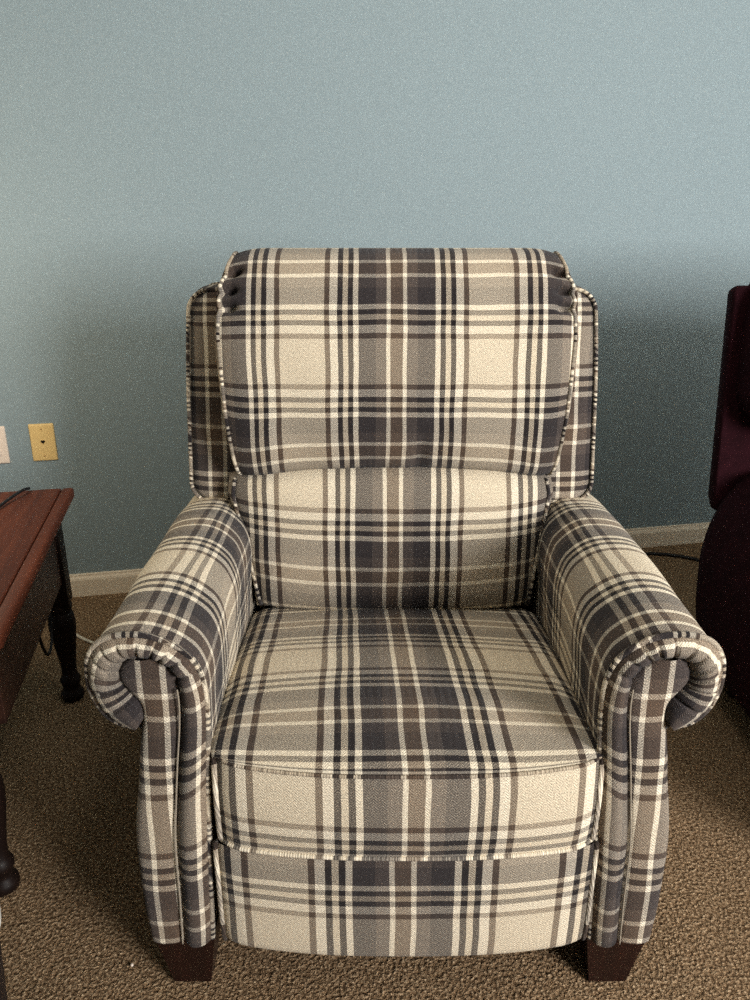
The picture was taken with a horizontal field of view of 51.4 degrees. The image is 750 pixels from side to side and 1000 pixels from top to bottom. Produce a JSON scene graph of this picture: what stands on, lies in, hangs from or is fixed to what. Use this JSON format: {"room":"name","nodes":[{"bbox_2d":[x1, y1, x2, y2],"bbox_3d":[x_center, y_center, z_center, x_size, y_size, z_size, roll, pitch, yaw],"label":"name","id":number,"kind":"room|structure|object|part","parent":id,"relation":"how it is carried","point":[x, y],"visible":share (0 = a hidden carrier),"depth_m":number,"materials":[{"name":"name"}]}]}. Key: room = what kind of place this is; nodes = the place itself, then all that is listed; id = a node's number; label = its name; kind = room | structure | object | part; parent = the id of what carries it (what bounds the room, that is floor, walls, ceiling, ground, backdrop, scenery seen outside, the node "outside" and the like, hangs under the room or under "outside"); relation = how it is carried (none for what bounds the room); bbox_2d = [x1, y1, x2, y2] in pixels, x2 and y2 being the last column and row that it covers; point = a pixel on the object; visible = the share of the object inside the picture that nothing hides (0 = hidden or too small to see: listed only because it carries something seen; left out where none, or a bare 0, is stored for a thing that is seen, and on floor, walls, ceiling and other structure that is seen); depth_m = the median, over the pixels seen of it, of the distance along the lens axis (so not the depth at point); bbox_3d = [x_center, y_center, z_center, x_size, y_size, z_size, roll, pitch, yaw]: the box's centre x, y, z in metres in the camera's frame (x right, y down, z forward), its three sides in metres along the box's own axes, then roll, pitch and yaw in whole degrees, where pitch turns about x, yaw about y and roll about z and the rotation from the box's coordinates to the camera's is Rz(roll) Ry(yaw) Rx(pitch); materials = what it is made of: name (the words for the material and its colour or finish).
{"room":"living room","nodes":[
{"label":"living room","id":0,"kind":"room"},
{"bbox_2d":[0,0,749,573],"bbox_3d":[-0.105,-0.915,2.327,5.500,2.440,0.100,-4,20,-11],"label":"wall","id":1,"kind":"structure","parent":0,"point":[145,144],"depth_m":2.29,"materials":[{"name":"blue paint"}]},
{"bbox_2d":[0,426,9,463],"bbox_3d":[-1.131,-0.162,2.320,0.070,0.114,0.008,-4,20,-11],"label":"outlet plate","id":2,"kind":"object","parent":1,"relation":"attached to","point":[4,452],"visible":1,"depth_m":2.33,"materials":[{"name":"beige plastic"}]},
{"bbox_2d":[28,423,57,460],"bbox_3d":[-0.998,-0.173,2.345,0.070,0.114,0.008,-4,20,-11],"label":"phone jack plate","id":3,"kind":"object","parent":1,"relation":"attached to","point":[42,436],"visible":1,"depth_m":2.34,"materials":[{"name":"yellow plastic"}]},
{"bbox_2d":[69,522,709,596],"bbox_3d":[-0.094,0.215,2.679,5.500,0.076,0.013,-4,20,-11],"label":"baseboard","id":4,"kind":"structure","parent":1,"relation":"attached to","point":[120,581],"depth_m":2.55,"materials":[{"name":"beige paint"}]},
{"bbox_2d":[0,543,749,999],"bbox_3d":[0.363,1.066,0.597,5.700,0.100,4.800,-4,20,-11],"label":"floor","id":5,"kind":"structure","parent":0,"point":[75,922],"depth_m":1.41,"materials":[{"name":"carpet"}]},
{"bbox_2d":[0,908,7,999],"bbox_3d":[-0.622,0.687,1.034,0.270,0.314,0.270,0,20,0],"label":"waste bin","id":6,"kind":"object","parent":5,"relation":"on","point":[3,992],"visible":1,"depth_m":1.06,"materials":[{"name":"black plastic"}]},
{"bbox_2d":[0,488,84,896],"bbox_3d":[-0.955,0.367,1.574,0.620,0.545,0.725,-4,20,-11],"label":"side table","id":7,"kind":"object","parent":5,"relation":"on","point":[35,583],"visible":0.98,"depth_m":1.59,"materials":[{"name":"red wood"}]},
{"bbox_3d":[-0.679,0.465,1.340,0.065,0.522,0.065,-4,20,-11],"label":"leg","id":8,"kind":"part","parent":7,"relation":"part of","materials":[{"name":"black wood"}]},
{"bbox_2d":[0,487,30,506],"bbox_3d":[-0.841,0.030,1.683,0.010,0.013,0.355,2,20,6],"label":"cable","id":9,"kind":"object","parent":7,"relation":"on","point":[26,488],"visible":1,"depth_m":1.79,"materials":[{"name":"black rubber"}]},
{"bbox_2d":[39,612,52,655],"bbox_3d":[-0.761,0.267,1.785,0.007,0.211,0.152,-4,20,-11],"label":"hanging cable","id":10,"kind":"object","parent":7,"relation":"hanging from","point":[50,615],"visible":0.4,"depth_m":1.85,"materials":[{"name":"black rubber"}]},
{"bbox_3d":[-0.770,0.260,1.903,0.065,0.522,0.065,-4,20,-11],"label":"leg","id":11,"kind":"part","parent":7,"relation":"part of","materials":[{"name":"black wood"}]},
{"bbox_2d":[76,633,93,643],"bbox_3d":[-0.791,0.398,2.273,0.488,0.009,0.094,8,21,20],"label":"cord","id":12,"kind":"object","parent":5,"relation":"on","point":[77,635],"visible":0.17,"depth_m":2.25,"materials":[{"name":"beige rubber"}]},
{"bbox_2d":[84,248,725,980],"bbox_3d":[0.039,0.128,1.422,0.889,1.099,0.869,0,20,0],"label":"recliner armchair","id":13,"kind":"object","parent":5,"relation":"on","point":[393,675],"visible":1,"depth_m":1.25,"materials":[{"name":"fabric"}]},
{"bbox_3d":[-0.304,0.441,1.118,0.089,0.495,0.025,0,20,0],"label":"panel","id":14,"kind":"part","parent":13,"relation":"part of","materials":[{"name":"fabric"}]},
{"bbox_3d":[-0.317,0.302,1.456,0.158,0.531,0.725,-1,20,-2],"label":"arm","id":15,"kind":"part","parent":13,"relation":"part of","materials":[{"name":"fabric"}]},
{"bbox_3d":[-0.297,0.711,1.261,0.098,0.113,0.070,0,20,0],"label":"leg","id":16,"kind":"part","parent":13,"relation":"part of","materials":[{"name":"brown wood"}]},
{"bbox_3d":[0.040,0.467,1.468,0.560,0.190,0.600,0,20,0],"label":"frame","id":17,"kind":"part","parent":13,"relation":"part of","materials":[{"name":"fabric"}]},
{"bbox_2d":[228,467,552,608],"bbox_3d":[0.032,0.072,1.586,0.656,0.321,0.131,0,20,0],"label":"lumbar cushion","id":18,"kind":"object","parent":13,"relation":"on","point":[314,537],"depth_m":1.53,"materials":[{"name":"fabric"}]},
{"bbox_3d":[0.034,-0.229,1.636,0.845,0.421,0.223,0,20,0],"label":"frame","id":19,"kind":"part","parent":13,"relation":"part of","materials":[{"name":"fabric"}]},
{"bbox_3d":[0.040,0.190,1.777,0.690,0.540,0.170,0,20,0],"label":"panel","id":20,"kind":"part","parent":13,"relation":"part of","materials":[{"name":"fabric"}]},
{"bbox_2d":[215,248,577,475],"bbox_3d":[0.040,-0.273,1.539,0.676,0.426,0.235,0,20,0],"label":"pillow","id":21,"kind":"object","parent":13,"relation":"on","point":[331,361],"depth_m":1.44,"materials":[{"name":"fabric"}]},
{"bbox_3d":[0.045,0.579,1.207,0.554,0.206,0.141,0,20,0],"label":"footrest panel","id":22,"kind":"part","parent":13,"relation":"part of","materials":[{"name":"fabric"}]},
{"bbox_2d":[211,607,602,856],"bbox_3d":[0.040,0.328,1.358,0.592,0.164,0.612,0,20,0],"label":"seat cushion","id":23,"kind":"object","parent":13,"relation":"on","point":[336,731],"depth_m":1.12,"materials":[{"name":"fabric"}]},
{"bbox_3d":[0.377,0.711,1.261,0.098,0.113,0.070,0,20,0],"label":"leg","id":24,"kind":"part","parent":13,"relation":"part of","materials":[{"name":"brown wood"}]},
{"bbox_3d":[0.398,0.302,1.456,0.159,0.531,0.725,1,20,2],"label":"arm","id":25,"kind":"part","parent":13,"relation":"part of","materials":[{"name":"fabric"}]},
{"bbox_3d":[0.384,0.441,1.118,0.089,0.495,0.025,0,20,0],"label":"panel","id":26,"kind":"part","parent":13,"relation":"part of","materials":[{"name":"fabric"}]},
{"bbox_2d":[644,552,698,561],"bbox_3d":[1.073,0.233,2.721,0.686,0.012,0.209,5,21,13],"label":"cable","id":27,"kind":"object","parent":5,"relation":"on","point":[646,553],"visible":0.28,"depth_m":2.81,"materials":[{"name":"black rubber"}]},
{"bbox_2d":[696,283,749,717],"bbox_3d":[1.270,0.081,1.586,0.933,1.075,0.866,0,20,0],"label":"armchair","id":28,"kind":"object","parent":5,"relation":"on","point":[723,578],"visible":0.98,"depth_m":1.82,"materials":[{"name":"fabric"}]},
{"bbox_3d":[0.909,0.299,1.609,0.211,0.544,0.760,0,20,0],"label":"arm","id":29,"kind":"part","parent":28,"relation":"part of","materials":[{"name":"red fabric"}]},
{"bbox_3d":[0.930,0.458,1.997,0.060,0.085,0.060,0,20,0],"label":"leg","id":30,"kind":"part","parent":28,"relation":"part of","materials":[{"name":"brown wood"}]},
{"bbox_3d":[1.270,-0.239,1.873,0.920,0.536,0.098,0,20,0],"label":"frame","id":31,"kind":"part","parent":28,"relation":"part of","materials":[{"name":"red fabric"}]},
{"bbox_2d":[736,283,749,417],"bbox_3d":[1.270,-0.348,1.778,0.860,0.400,0.211,0,20,0],"label":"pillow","id":32,"kind":"object","parent":28,"relation":"on","point":[743,321],"depth_m":1.78,"materials":[{"name":"red fabric"}]}
]}

